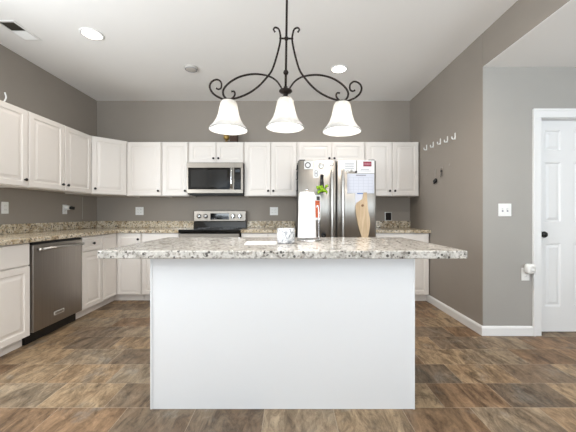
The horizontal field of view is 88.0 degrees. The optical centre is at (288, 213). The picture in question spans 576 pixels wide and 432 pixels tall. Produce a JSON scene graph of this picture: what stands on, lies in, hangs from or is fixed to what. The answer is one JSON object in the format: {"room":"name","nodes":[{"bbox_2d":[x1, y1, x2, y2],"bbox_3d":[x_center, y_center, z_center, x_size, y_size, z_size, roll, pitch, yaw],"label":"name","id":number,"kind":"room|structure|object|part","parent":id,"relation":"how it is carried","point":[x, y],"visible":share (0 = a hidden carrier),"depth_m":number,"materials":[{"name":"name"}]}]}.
{"room":"kitchen","nodes":[
{"label":"kitchen","id":0,"kind":"room"},
{"bbox_2d":[0,44,96,223],"bbox_3d":[-2.896,-0.275,0.950,0.120,2.790,6.900,0,0,0],"label":"wall","id":1,"kind":"structure","parent":0,"point":[27,86],"depth_m":3.43,"materials":[{"name":"grey paint"}]},
{"bbox_2d":[1,202,8,213],"bbox_3d":[-2.831,-0.062,2.972,0.007,0.118,0.073,0,0,0],"label":"electrical outlet","id":2,"kind":"object","parent":1,"relation":"attached to","point":[4,205],"visible":1,"depth_m":2.97,"materials":[{"name":"white plastic"}]},
{"bbox_2d":[0,100,27,186],"bbox_3d":[-2.655,-0.626,2.635,0.358,0.742,0.457,0,0,0],"label":"upper cabinet","id":3,"kind":"object","parent":1,"relation":"attached to","point":[13,119],"visible":1,"depth_m":2.71,"materials":[{"name":"white paint"}]},
{"bbox_2d":[0,111,90,193],"bbox_3d":[-2.655,-0.626,3.328,0.358,0.742,0.918,0,0,0],"label":"upper cabinet","id":4,"kind":"object","parent":1,"relation":"attached to","point":[58,155],"visible":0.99,"depth_m":3.24,"materials":[{"name":"white paint"}]},
{"bbox_3d":[-2.514,-0.626,3.099,0.020,0.726,0.441,0,0,0],"label":"door","id":5,"kind":"part","parent":4,"relation":"part of","materials":[{"name":"white paint"}]},
{"bbox_3d":[-2.514,-0.626,3.555,0.020,0.726,0.441,0,0,0],"label":"door","id":6,"kind":"part","parent":4,"relation":"part of","materials":[{"name":"white paint"}]},
{"bbox_2d":[0,221,96,233],"bbox_3d":[-2.825,0.151,3.139,0.020,0.098,2.478,0,0,0],"label":"backsplash","id":7,"kind":"structure","parent":1,"relation":"attached to","point":[27,227],"depth_m":3.42,"materials":[{"name":"stone"}]},
{"bbox_2d":[62,205,66,213],"bbox_3d":[-2.831,-0.058,3.765,0.007,0.118,0.073,0,0,0],"label":"electrical outlet","id":8,"kind":"object","parent":1,"relation":"attached to","point":[64,211],"visible":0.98,"depth_m":3.74,"materials":[{"name":"white plastic"}]},
{"bbox_2d":[64,205,74,209],"bbox_3d":[-2.778,-0.080,3.785,0.099,0.060,0.080,0,0,0],"label":"plug adapter","id":9,"kind":"object","parent":8,"relation":"attached to","point":[66,207],"visible":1,"depth_m":3.76,"materials":[{"name":"white plastic"}]},
{"bbox_2d":[97,101,409,236],"bbox_3d":[-0.546,-0.275,4.460,4.907,2.790,0.120,0,0,0],"label":"wall","id":10,"kind":"structure","parent":0,"point":[129,121],"depth_m":4.40,"materials":[{"name":"grey paint"}]},
{"bbox_2d":[72,136,129,196],"bbox_3d":[-2.528,-0.626,4.089,0.614,0.742,0.620,0,0,0],"label":"upper cabinet","id":11,"kind":"object","parent":10,"relation":"attached to","point":[108,156],"visible":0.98,"depth_m":3.92,"materials":[{"name":"white paint"}]},
{"bbox_3d":[-2.368,-0.626,3.932,0.400,0.726,0.020,0,0,-45],"label":"door","id":12,"kind":"part","parent":11,"relation":"part of","materials":[{"name":"white paint"}]},
{"bbox_2d":[135,207,143,214],"bbox_3d":[-2.205,-0.044,4.395,0.118,0.118,0.007,0,0,0],"label":"electrical outlet","id":13,"kind":"object","parent":10,"relation":"attached to","point":[138,210],"visible":1,"depth_m":4.39,"materials":[{"name":"white plastic"}]},
{"bbox_2d":[97,221,193,227],"bbox_3d":[-2.115,0.151,4.389,1.441,0.098,0.020,0,0,0],"label":"backsplash","id":14,"kind":"structure","parent":10,"relation":"attached to","point":[100,224],"depth_m":4.38,"materials":[{"name":"stone"}]},
{"bbox_2d":[127,142,164,196],"bbox_3d":[-1.983,-0.616,4.219,0.479,0.742,0.358,0,0,0],"label":"upper cabinet","id":15,"kind":"object","parent":10,"relation":"attached to","point":[144,159],"visible":0.94,"depth_m":4.07,"materials":[{"name":"white paint"}]},
{"bbox_2d":[162,142,195,196],"bbox_3d":[-1.558,-0.616,4.219,0.361,0.742,0.358,0,0,0],"label":"upper cabinet","id":16,"kind":"object","parent":10,"relation":"attached to","point":[175,155],"visible":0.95,"depth_m":4.07,"materials":[{"name":"white paint"}]},
{"bbox_2d":[189,142,243,162],"bbox_3d":[-0.995,-0.842,4.219,0.755,0.291,0.358,0,0,0],"label":"upper cabinet","id":17,"kind":"object","parent":10,"relation":"attached to","point":[198,151],"visible":0.88,"depth_m":4.07,"materials":[{"name":"white paint"}]},
{"bbox_3d":[-1.181,-0.842,4.079,0.363,0.275,0.020,0,0,0],"label":"door","id":18,"kind":"part","parent":17,"relation":"part of","materials":[{"name":"white paint"}]},
{"bbox_2d":[187,162,243,195],"bbox_3d":[-0.995,-0.476,4.168,0.754,0.434,0.461,0,0,0],"label":"microwave","id":19,"kind":"object","parent":17,"relation":"attached to","point":[203,178],"visible":0.99,"depth_m":4.00,"materials":[{"name":"silver metal"}]},
{"bbox_3d":[-0.767,-0.477,3.968,0.026,0.279,0.062,0,0,0],"label":"handle","id":20,"kind":"part","parent":19,"relation":"part of","materials":[{"name":"silver metal"}]},
{"bbox_3d":[-0.671,-0.486,4.010,0.106,0.414,0.024,0,0,0],"label":"control panel","id":21,"kind":"part","parent":19,"relation":"part of","materials":[{"name":"metal"}]},
{"bbox_3d":[-0.809,-0.842,4.079,0.363,0.275,0.020,0,0,0],"label":"door","id":22,"kind":"part","parent":17,"relation":"part of","materials":[{"name":"white paint"}]},
{"bbox_2d":[223,135,237,141],"bbox_3d":[-0.820,-1.080,4.230,0.272,0.185,0.272,0,0,0],"label":"wicker box","id":23,"kind":"object","parent":17,"relation":"on","point":[233,138],"visible":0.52,"depth_m":4.18,"materials":[{"name":"brown wicker"}]},
{"bbox_2d":[244,142,296,196],"bbox_3d":[-0.253,-0.616,4.219,0.719,0.742,0.358,0,0,0],"label":"upper cabinet","id":24,"kind":"object","parent":10,"relation":"attached to","point":[270,168],"visible":0.99,"depth_m":4.07,"materials":[{"name":"white paint"}]},
{"bbox_3d":[-0.428,-0.616,4.079,0.348,0.726,0.020,0,0,0],"label":"door","id":25,"kind":"part","parent":24,"relation":"part of","materials":[{"name":"white paint"}]},
{"bbox_3d":[-0.071,-0.616,4.079,0.346,0.726,0.020,0,0,0],"label":"door","id":26,"kind":"part","parent":24,"relation":"part of","materials":[{"name":"white paint"}]},
{"bbox_2d":[247,221,294,227],"bbox_3d":[-0.261,0.151,4.389,0.702,0.098,0.020,0,0,0],"label":"backsplash","id":27,"kind":"structure","parent":10,"relation":"attached to","point":[250,224],"depth_m":4.38,"materials":[{"name":"stone"}]},
{"bbox_2d":[270,207,277,214],"bbox_3d":[-0.222,-0.042,4.395,0.118,0.118,0.007,0,0,0],"label":"electrical outlet","id":28,"kind":"object","parent":10,"relation":"attached to","point":[273,210],"visible":1,"depth_m":4.39,"materials":[{"name":"white plastic"}]},
{"bbox_2d":[297,142,364,164],"bbox_3d":[0.576,-0.842,4.219,0.928,0.291,0.358,0,0,0],"label":"upper cabinet","id":29,"kind":"object","parent":10,"relation":"attached to","point":[307,151],"visible":0.9,"depth_m":4.07,"materials":[{"name":"white paint"}]},
{"bbox_3d":[0.357,-0.842,4.079,0.443,0.275,0.020,0,0,0],"label":"door","id":30,"kind":"part","parent":29,"relation":"part of","materials":[{"name":"white paint"}]},
{"bbox_3d":[0.808,-0.842,4.079,0.441,0.275,0.020,0,0,0],"label":"door","id":31,"kind":"part","parent":29,"relation":"part of","materials":[{"name":"white paint"}]},
{"bbox_2d":[365,142,418,196],"bbox_3d":[1.411,-0.616,4.219,0.733,0.742,0.358,0,0,0],"label":"upper cabinet","id":32,"kind":"object","parent":10,"relation":"attached to","point":[397,163],"visible":0.87,"depth_m":4.07,"materials":[{"name":"white paint"}]},
{"bbox_3d":[1.230,-0.616,4.079,0.349,0.726,0.020,0,0,0],"label":"door","id":33,"kind":"part","parent":32,"relation":"part of","materials":[{"name":"white paint"}]},
{"bbox_3d":[1.591,-0.616,4.079,0.353,0.726,0.020,0,0,0],"label":"door","id":34,"kind":"part","parent":32,"relation":"part of","materials":[{"name":"white paint"}]},
{"bbox_2d":[376,221,409,227],"bbox_3d":[1.415,0.151,4.389,0.743,0.098,0.020,0,0,0],"label":"backsplash","id":35,"kind":"structure","parent":10,"relation":"attached to","point":[379,224],"depth_m":4.38,"materials":[{"name":"stone"}]},
{"bbox_2d":[0,0,517,100],"bbox_3d":[-0.606,-1.720,1.025,4.788,0.100,7.050,0,0,0],"label":"ceiling","id":36,"kind":"structure","parent":0,"point":[394,49],"depth_m":2.94,"materials":[{"name":"white paint"}]},
{"bbox_2d":[0,20,41,40],"bbox_3d":[-2.455,-1.665,2.715,0.170,0.010,0.300,0,0,0],"label":"ceiling vent","id":37,"kind":"object","parent":36,"relation":"in","point":[12,26],"visible":1,"depth_m":2.71,"materials":[{"name":"white plastic"}]},
{"bbox_2d":[79,27,104,40],"bbox_3d":[-1.828,-1.665,2.765,0.200,0.008,0.200,0,0,0],"label":"recessed light","id":38,"kind":"object","parent":36,"relation":"in","point":[89,33],"visible":1,"depth_m":2.76,"materials":[{"name":"white plastic"}]},
{"bbox_2d":[184,64,197,72],"bbox_3d":[-1.117,-1.656,3.400,0.156,0.026,0.156,0,0,0],"label":"smoke detector","id":39,"kind":"object","parent":36,"relation":"attached to","point":[191,68],"visible":1,"depth_m":3.37,"materials":[{"name":"grey plastic"}]},
{"bbox_2d":[208,0,362,136],"bbox_3d":[-0.022,-1.102,1.950,1.021,1.149,0.253,1,0,0],"label":"chandelier","id":40,"kind":"object","parent":36,"relation":"hanging from","point":[228,121],"visible":1,"depth_m":1.94,"materials":[{"name":"white glass"}]},
{"bbox_3d":[-0.395,-0.644,1.950,0.253,0.194,0.253,1,0,0],"label":"lamp shade","id":41,"kind":"part","parent":40,"relation":"part of","materials":[{"name":"white glass"}]},
{"bbox_3d":[-0.287,-0.983,1.946,0.471,0.487,0.014,1,0,0],"label":"scroll arm","id":42,"kind":"part","parent":40,"relation":"part of","materials":[{"name":"brown metal"}]},
{"bbox_3d":[-0.237,-0.834,1.954,0.404,0.181,0.014,1,0,0],"label":"scroll arm","id":43,"kind":"part","parent":40,"relation":"part of","materials":[{"name":"brown metal"}]},
{"bbox_3d":[-0.024,-0.658,1.950,0.253,0.194,0.253,1,0,0],"label":"lamp shade","id":44,"kind":"part","parent":40,"relation":"part of","materials":[{"name":"white glass"}]},
{"bbox_3d":[-0.016,-1.234,1.950,0.036,0.832,0.036,1,0,0],"label":"stem","id":45,"kind":"part","parent":40,"relation":"part of","materials":[{"name":"brown metal"}]},
{"bbox_3d":[0.194,-0.828,1.954,0.404,0.181,0.014,1,0,0],"label":"scroll arm","id":46,"kind":"part","parent":40,"relation":"part of","materials":[{"name":"brown metal"}]},
{"bbox_3d":[0.247,-0.975,1.946,0.471,0.487,0.014,1,0,0],"label":"scroll arm","id":47,"kind":"part","parent":40,"relation":"part of","materials":[{"name":"brown metal"}]},
{"bbox_3d":[0.346,-0.633,1.950,0.253,0.194,0.253,1,0,0],"label":"lamp shade","id":48,"kind":"part","parent":40,"relation":"part of","materials":[{"name":"white glass"}]},
{"bbox_2d":[330,65,347,73],"bbox_3d":[0.576,-1.665,3.432,0.200,0.008,0.200,0,0,0],"label":"recessed light","id":49,"kind":"object","parent":36,"relation":"in","point":[337,69],"visible":1,"depth_m":3.43,"materials":[{"name":"white plastic"}]},
{"bbox_2d":[0,300,575,431],"bbox_3d":[0.800,1.150,1.025,7.600,0.060,7.050,0,0,0],"label":"floor","id":50,"kind":"structure","parent":0,"point":[91,373],"depth_m":1.96,"materials":[{"name":"brown wood"}]},
{"bbox_2d":[0,243,29,356],"bbox_3d":[-2.511,0.680,2.221,0.644,0.878,0.609,0,0,0],"label":"base cabinet","id":51,"kind":"object","parent":50,"relation":"on","point":[14,259],"visible":0.97,"depth_m":2.38,"materials":[{"name":"white paint"}]},
{"bbox_3d":[-2.199,0.339,2.221,0.020,0.182,0.596,0,0,0],"label":"drawer","id":52,"kind":"part","parent":51,"relation":"part of","materials":[{"name":"white paint"}]},
{"bbox_2d":[22,237,84,344],"bbox_3d":[-2.459,0.682,2.840,0.691,0.874,0.604,0,0,0],"label":"dishwasher","id":53,"kind":"object","parent":50,"relation":"on","point":[55,265],"visible":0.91,"depth_m":2.77,"materials":[{"name":"silver metal"}]},
{"bbox_3d":[-2.147,0.305,2.812,0.067,0.032,0.545,0,0,0],"label":"handle","id":54,"kind":"part","parent":53,"relation":"part of","materials":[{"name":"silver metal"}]},
{"bbox_2d":[76,235,101,318],"bbox_3d":[-2.497,0.680,3.325,0.672,0.878,0.347,0,0,0],"label":"base cabinet","id":55,"kind":"object","parent":50,"relation":"on","point":[91,265],"visible":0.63,"depth_m":3.30,"materials":[{"name":"white paint"}]},
{"bbox_3d":[-2.199,0.324,3.327,0.020,0.152,0.338,0,0,0],"label":"drawer","id":56,"kind":"part","parent":55,"relation":"part of","materials":[{"name":"white paint"}]},
{"bbox_3d":[-2.199,0.719,3.327,0.020,0.613,0.338,0,0,0],"label":"door","id":57,"kind":"part","parent":55,"relation":"part of","materials":[{"name":"white paint"}]},
{"bbox_2d":[96,233,143,308],"bbox_3d":[-2.357,0.680,3.950,0.953,0.878,0.897,0,0,0],"label":"base cabinet","id":58,"kind":"object","parent":50,"relation":"on","point":[121,278],"visible":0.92,"depth_m":3.79,"materials":[{"name":"white paint"}]},
{"bbox_2d":[0,221,193,245],"bbox_3d":[-2.115,0.171,3.150,1.441,0.138,2.499,0,0,0],"label":"countertop","id":59,"kind":"structure","parent":58,"relation":"on","point":[10,234],"depth_m":3.61,"materials":[{"name":"stone"}]},
{"bbox_3d":[-2.199,0.636,3.646,0.020,0.777,0.278,0,0,0],"label":"door","id":60,"kind":"part","parent":58,"relation":"part of","materials":[{"name":"white paint"}]},
{"bbox_3d":[-2.036,0.636,3.799,0.298,0.777,0.020,0,0,0],"label":"door","id":61,"kind":"part","parent":58,"relation":"part of","materials":[{"name":"white paint"}]},
{"bbox_2d":[142,233,179,299],"bbox_3d":[-1.637,0.680,4.079,0.480,0.878,0.636,0,0,0],"label":"base cabinet","id":62,"kind":"object","parent":50,"relation":"on","point":[145,236],"visible":0.07,"depth_m":3.79,"materials":[{"name":"white paint"}]},
{"bbox_3d":[-1.637,0.719,3.799,0.467,0.613,0.020,0,0,0],"label":"door","id":63,"kind":"part","parent":62,"relation":"part of","materials":[{"name":"white paint"}]},
{"bbox_3d":[-1.637,0.324,3.799,0.467,0.152,0.020,0,0,0],"label":"drawer","id":64,"kind":"part","parent":62,"relation":"part of","materials":[{"name":"white paint"}]},
{"bbox_2d":[178,211,246,236],"bbox_3d":[-1.003,0.520,4.029,0.762,1.140,0.717,0,0,0],"label":"range","id":65,"kind":"object","parent":50,"relation":"on","point":[206,223],"visible":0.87,"depth_m":4.31,"materials":[{"name":"black metal"}]},
{"bbox_3d":[-1.003,0.577,3.760,0.758,0.657,0.054,0,0,0],"label":"oven door","id":66,"kind":"part","parent":65,"relation":"part of","materials":[{"name":"metal"}]},
{"bbox_2d":[178,227,245,232],"bbox_3d":[-1.003,0.217,4.029,0.762,0.045,0.618,0,0,0],"label":"cooktop","id":67,"kind":"object","parent":65,"relation":"in","point":[196,229],"depth_m":3.72,"materials":[{"name":"black glass"}]},
{"bbox_3d":[-1.003,0.030,4.351,0.758,0.160,0.075,0,0,0],"label":"control panel","id":68,"kind":"part","parent":65,"relation":"part of","materials":[{"name":"metal"}]},
{"bbox_2d":[241,233,295,236],"bbox_3d":[-0.264,0.680,4.079,0.697,0.878,0.636,0,0,0],"label":"base cabinet","id":69,"kind":"object","parent":50,"relation":"on","point":[242,234],"visible":0.03,"depth_m":3.79,"materials":[{"name":"white paint"}]},
{"bbox_3d":[-0.437,0.324,3.799,0.338,0.152,0.020,0,0,0],"label":"drawer","id":70,"kind":"part","parent":69,"relation":"part of","materials":[{"name":"white paint"}]},
{"bbox_2d":[241,221,295,232],"bbox_3d":[-0.261,0.171,4.080,0.702,0.138,0.637,0,0,0],"label":"countertop","id":71,"kind":"structure","parent":69,"relation":"on","point":[253,226],"depth_m":4.38,"materials":[{"name":"stone"}]},
{"bbox_3d":[-0.092,0.324,3.799,0.340,0.152,0.020,0,0,0],"label":"drawer","id":72,"kind":"part","parent":69,"relation":"part of","materials":[{"name":"white paint"}]},
{"bbox_2d":[150,259,414,408],"bbox_3d":[-0.037,0.682,2.091,1.518,0.874,0.768,0,0,0],"label":"base cabinet","id":73,"kind":"object","parent":50,"relation":"on","point":[225,333],"visible":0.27,"depth_m":1.71,"materials":[{"name":"white wood"}]},
{"bbox_3d":[-0.791,0.682,2.067,0.010,0.874,0.720,0,0,0],"label":"panel","id":74,"kind":"part","parent":73,"relation":"part of","materials":[{"name":"white wood"}]},
{"bbox_2d":[97,237,466,258],"bbox_3d":[-0.035,0.222,2.090,2.017,0.044,0.940,0,0,0],"label":"countertop","id":75,"kind":"structure","parent":73,"relation":"on","point":[169,247],"depth_m":1.68,"materials":[{"name":"grey stone"}]},
{"bbox_2d":[244,241,275,244],"bbox_3d":[-0.192,0.198,2.050,0.210,0.003,0.200,0,0,-3],"label":"paper","id":76,"kind":"object","parent":75,"relation":"on","point":[247,242],"visible":1,"depth_m":2.05,"materials":[{"name":"white paper"}]},
{"bbox_2d":[277,228,294,243],"bbox_3d":[-0.021,0.148,2.057,0.120,0.102,0.144,0,0,0],"label":"mug","id":77,"kind":"object","parent":75,"relation":"on","point":[284,235],"visible":1,"depth_m":1.99,"materials":[{"name":"white ceramic"}]},
{"bbox_2d":[297,188,321,241],"bbox_3d":[0.150,0.004,2.215,0.184,0.390,0.184,0,0,0],"label":"paper towel holder","id":78,"kind":"object","parent":75,"relation":"on","point":[307,189],"visible":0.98,"depth_m":2.19,"materials":[{"name":"silver metal"}]},
{"bbox_2d":[298,192,315,237],"bbox_3d":[0.134,0.008,2.213,0.138,0.341,0.142,0,0,0],"label":"paper towel roll","id":79,"kind":"object","parent":78,"relation":"on","point":[306,217],"visible":1,"depth_m":2.16,"materials":[{"name":"white paper"}]},
{"bbox_3d":[0.213,0.059,2.224,0.026,0.252,0.011,0,0,0],"label":"tension arm","id":80,"kind":"part","parent":78,"relation":"part of","materials":[{"name":"silver metal"}]},
{"bbox_3d":[0.717,0.682,2.067,0.010,0.874,0.720,0,0,0],"label":"panel","id":81,"kind":"part","parent":73,"relation":"part of","materials":[{"name":"white wood"}]},
{"bbox_2d":[297,160,375,236],"bbox_3d":[0.564,0.230,3.890,0.916,1.740,0.941,0,0,0],"label":"refrigerator","id":82,"kind":"object","parent":50,"relation":"on","point":[338,218],"visible":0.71,"depth_m":3.49,"materials":[{"name":"grey metal"}]},
{"bbox_2d":[304,161,312,168],"bbox_3d":[0.229,-0.571,3.483,0.103,0.094,0.012,0,0,0],"label":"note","id":83,"kind":"object","parent":82,"relation":"attached to","point":[307,164],"visible":1,"depth_m":3.48,"materials":[{"name":"white paper"}]},
{"bbox_2d":[313,169,318,177],"bbox_3d":[0.316,-0.472,3.482,0.061,0.103,0.004,0,0,0],"label":"note","id":84,"kind":"object","parent":82,"relation":"attached to","point":[315,171],"visible":1,"depth_m":3.48,"materials":[{"name":"white paper"}]},
{"bbox_3d":[0.329,-0.083,3.522,0.446,1.086,0.073,0,0,0],"label":"door","id":85,"kind":"part","parent":82,"relation":"part of","materials":[{"name":"metal"}]},
{"bbox_2d":[315,195,319,219],"bbox_3d":[0.333,-0.076,3.482,0.068,0.292,0.003,0,0,0],"label":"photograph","id":86,"kind":"object","parent":82,"relation":"attached to","point":[317,197],"visible":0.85,"depth_m":3.48,"materials":[{"name":"white paper"}]},
{"bbox_2d":[315,201,319,217],"bbox_3d":[0.333,-0.057,3.481,0.054,0.199,0.001,0,0,0],"label":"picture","id":87,"kind":"object","parent":86,"relation":"attached to","point":[316,202],"depth_m":3.48},
{"bbox_2d":[318,163,323,168],"bbox_3d":[0.377,-0.564,3.478,0.072,0.072,0.009,0,0,0],"label":"magnet","id":88,"kind":"object","parent":82,"relation":"attached to","point":[320,165],"visible":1,"depth_m":3.47,"materials":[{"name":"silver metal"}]},
{"bbox_2d":[316,174,327,193],"bbox_3d":[0.384,-0.343,3.446,0.142,0.228,0.073,0,0,0],"label":"plant","id":89,"kind":"object","parent":82,"relation":"attached to","point":[321,186],"visible":1,"depth_m":3.43,"materials":[{"name":"green plant"}]},
{"bbox_2d":[320,174,323,192],"bbox_3d":[0.382,-0.354,3.457,0.052,0.206,0.051,0,0,0],"label":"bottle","id":90,"kind":"object","parent":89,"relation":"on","point":[321,176],"depth_m":3.44,"materials":[{"name":"black glass"}]},
{"bbox_3d":[0.500,-0.070,3.458,0.031,0.904,0.076,0,0,0],"label":"handle","id":91,"kind":"part","parent":82,"relation":"part of","materials":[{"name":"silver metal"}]},
{"bbox_3d":[0.626,-0.070,3.457,0.031,0.904,0.076,0,0,0],"label":"handle","id":92,"kind":"part","parent":82,"relation":"part of","materials":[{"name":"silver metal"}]},
{"bbox_2d":[343,160,355,171],"bbox_3d":[0.709,-0.563,3.485,0.150,0.132,0.003,0,0,2],"label":"paper","id":93,"kind":"object","parent":82,"relation":"attached to","point":[348,165],"visible":0.99,"depth_m":3.48,"materials":[{"name":"white paper"}]},
{"bbox_3d":[0.793,-0.083,3.522,0.458,1.086,0.073,0,0,0],"label":"door","id":94,"kind":"part","parent":82,"relation":"part of","materials":[{"name":"metal"}]},
{"bbox_2d":[355,193,362,204],"bbox_3d":[0.827,-0.172,3.481,0.105,0.157,0.002,0,0,-1],"label":"note","id":95,"kind":"object","parent":82,"relation":"attached to","point":[358,196],"visible":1,"depth_m":3.48,"materials":[{"name":"white paper"}]},
{"bbox_2d":[347,174,373,192],"bbox_3d":[0.840,-0.357,3.486,0.318,0.232,0.008,0,0,-1],"label":"calendar","id":96,"kind":"object","parent":82,"relation":"attached to","point":[356,183],"visible":1,"depth_m":3.48,"materials":[{"name":"white paper"}]},
{"bbox_2d":[355,192,369,236],"bbox_3d":[0.858,0.132,3.469,0.168,0.765,0.022,0,0,0],"label":"wooden board","id":97,"kind":"object","parent":82,"relation":"attached to","point":[361,207],"visible":0.88,"depth_m":3.46,"materials":[{"name":"brown wood"}]},
{"bbox_2d":[357,160,373,172],"bbox_3d":[0.898,-0.553,3.485,0.206,0.152,0.004,0,0,-3],"label":"paper","id":98,"kind":"object","parent":82,"relation":"attached to","point":[363,166],"visible":1,"depth_m":3.48,"materials":[{"name":"white paper"}]},
{"bbox_2d":[376,233,428,300],"bbox_3d":[1.413,0.680,4.069,0.732,0.878,0.656,0,0,0],"label":"base cabinet","id":99,"kind":"object","parent":50,"relation":"on","point":[421,265],"visible":0.06,"depth_m":3.77,"materials":[{"name":"white paint"}]},
{"bbox_3d":[1.410,0.324,3.779,0.714,0.152,0.020,0,0,0],"label":"drawer","id":100,"kind":"part","parent":99,"relation":"part of","materials":[{"name":"white paint"}]},
{"bbox_2d":[376,221,430,232],"bbox_3d":[1.415,0.171,4.071,0.743,0.138,0.657,0,0,0],"label":"countertop","id":101,"kind":"structure","parent":99,"relation":"on","point":[381,226],"depth_m":4.11,"materials":[{"name":"stone"}]},
{"bbox_2d":[385,212,391,220],"bbox_3d":[1.463,0.036,4.389,0.104,0.130,0.017,0,0,0],"label":"electrical outlet","id":102,"kind":"object","parent":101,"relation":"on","point":[388,215],"visible":1,"depth_m":4.39,"materials":[{"name":"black plastic"}]},
{"bbox_2d":[386,213,390,219],"bbox_3d":[1.463,0.036,4.391,0.084,0.110,0.005,0,-3,0],"label":"plug","id":103,"kind":"object","parent":102,"relation":"attached to","point":[388,215],"depth_m":4.39,"materials":[{"name":"black plastic"}]},
{"bbox_3d":[1.590,0.719,3.779,0.354,0.613,0.020,0,0,0],"label":"door","id":104,"kind":"part","parent":99,"relation":"part of","materials":[{"name":"white paint"}]},
{"bbox_2d":[410,0,569,325],"bbox_3d":[1.847,-0.285,0.950,0.120,2.810,6.900,0,0,0],"label":"wall","id":105,"kind":"structure","parent":0,"point":[451,207],"depth_m":3.12,"materials":[{"name":"grey paint"}]},
{"bbox_2d":[427,295,481,334],"bbox_3d":[1.780,1.076,3.295,0.015,0.088,1.090,0,0,0],"label":"baseboard","id":106,"kind":"structure","parent":105,"relation":"attached to","point":[458,316],"depth_m":3.15,"materials":[{"name":"white paint"}]},
{"bbox_2d":[483,67,575,325],"bbox_3d":[3.196,-0.118,2.810,2.809,2.477,0.120,0,0,0],"label":"wall","id":107,"kind":"structure","parent":0,"point":[510,94],"depth_m":2.75,"materials":[{"name":"grey paint"}]},
{"bbox_2d":[498,204,510,215],"bbox_3d":[1.989,-0.037,2.742,0.118,0.118,0.014,0,0,0],"label":"light switch","id":108,"kind":"object","parent":107,"relation":"attached to","point":[503,209],"visible":1,"depth_m":2.74,"materials":[{"name":"white plastic"}]},
{"bbox_2d":[481,326,532,335],"bbox_3d":[2.007,1.076,2.743,0.470,0.088,0.015,0,0,0],"label":"baseboard","id":109,"kind":"structure","parent":107,"relation":"attached to","point":[485,330],"depth_m":2.73,"materials":[{"name":"white paint"}]},
{"bbox_2d":[521,268,529,280],"bbox_3d":[2.179,0.554,2.745,0.073,0.118,0.007,0,0,0],"label":"electrical outlet","id":110,"kind":"object","parent":107,"relation":"attached to","point":[524,276],"visible":0.7,"depth_m":2.74,"materials":[{"name":"white plastic"}]},
{"bbox_2d":[524,264,535,273],"bbox_3d":[2.190,0.498,2.706,0.084,0.090,0.069,0,0,0],"label":"air freshener","id":111,"kind":"object","parent":110,"relation":"attached to","point":[528,268],"visible":1,"depth_m":2.68,"materials":[{"name":"white plastic"}]},
{"bbox_2d":[532,108,575,335],"bbox_3d":[2.625,0.077,2.738,0.768,2.086,0.024,0,0,0],"label":"trim","id":112,"kind":"structure","parent":107,"relation":"attached to","point":[537,113],"depth_m":2.73,"materials":[{"name":"white paint"}]},
{"bbox_2d":[541,120,575,331],"bbox_3d":[2.625,0.113,2.792,0.608,1.990,0.107,0,0,0],"label":"door","id":113,"kind":"structure","parent":107,"relation":"in","point":[558,137],"depth_m":2.81,"materials":[{"name":"white paint"}]},
{"bbox_3d":[2.360,0.190,2.774,0.064,0.064,0.072,0,0,0],"label":"knob","id":114,"kind":"part","parent":113,"relation":"part of","materials":[{"name":"black metal"}]},
{"bbox_2d":[541,118,575,119],"bbox_3d":[2.625,0.114,2.810,0.624,2.012,0.120,0,0,0],"label":"trim","id":115,"kind":"structure","parent":107,"relation":"attached to","point":[541,118],"depth_m":2.78,"materials":[{"name":"white paint"}]},
{"bbox_2d":[483,0,575,66],"bbox_3d":[1.849,-1.359,0.124,0.118,0.003,5.249,0,0,0],"label":"wall","id":116,"kind":"structure","parent":0,"point":[569,7],"depth_m":2.23,"materials":[{"name":"white paint"}]},
{"bbox_2d":[496,10,575,66],"bbox_3d":[3.253,-1.532,0.190,2.693,0.350,5.380,0,0,0],"label":"ceiling","id":117,"kind":"structure","parent":0,"point":[556,47],"depth_m":2.47,"materials":[{"name":"white paint"}]}
]}

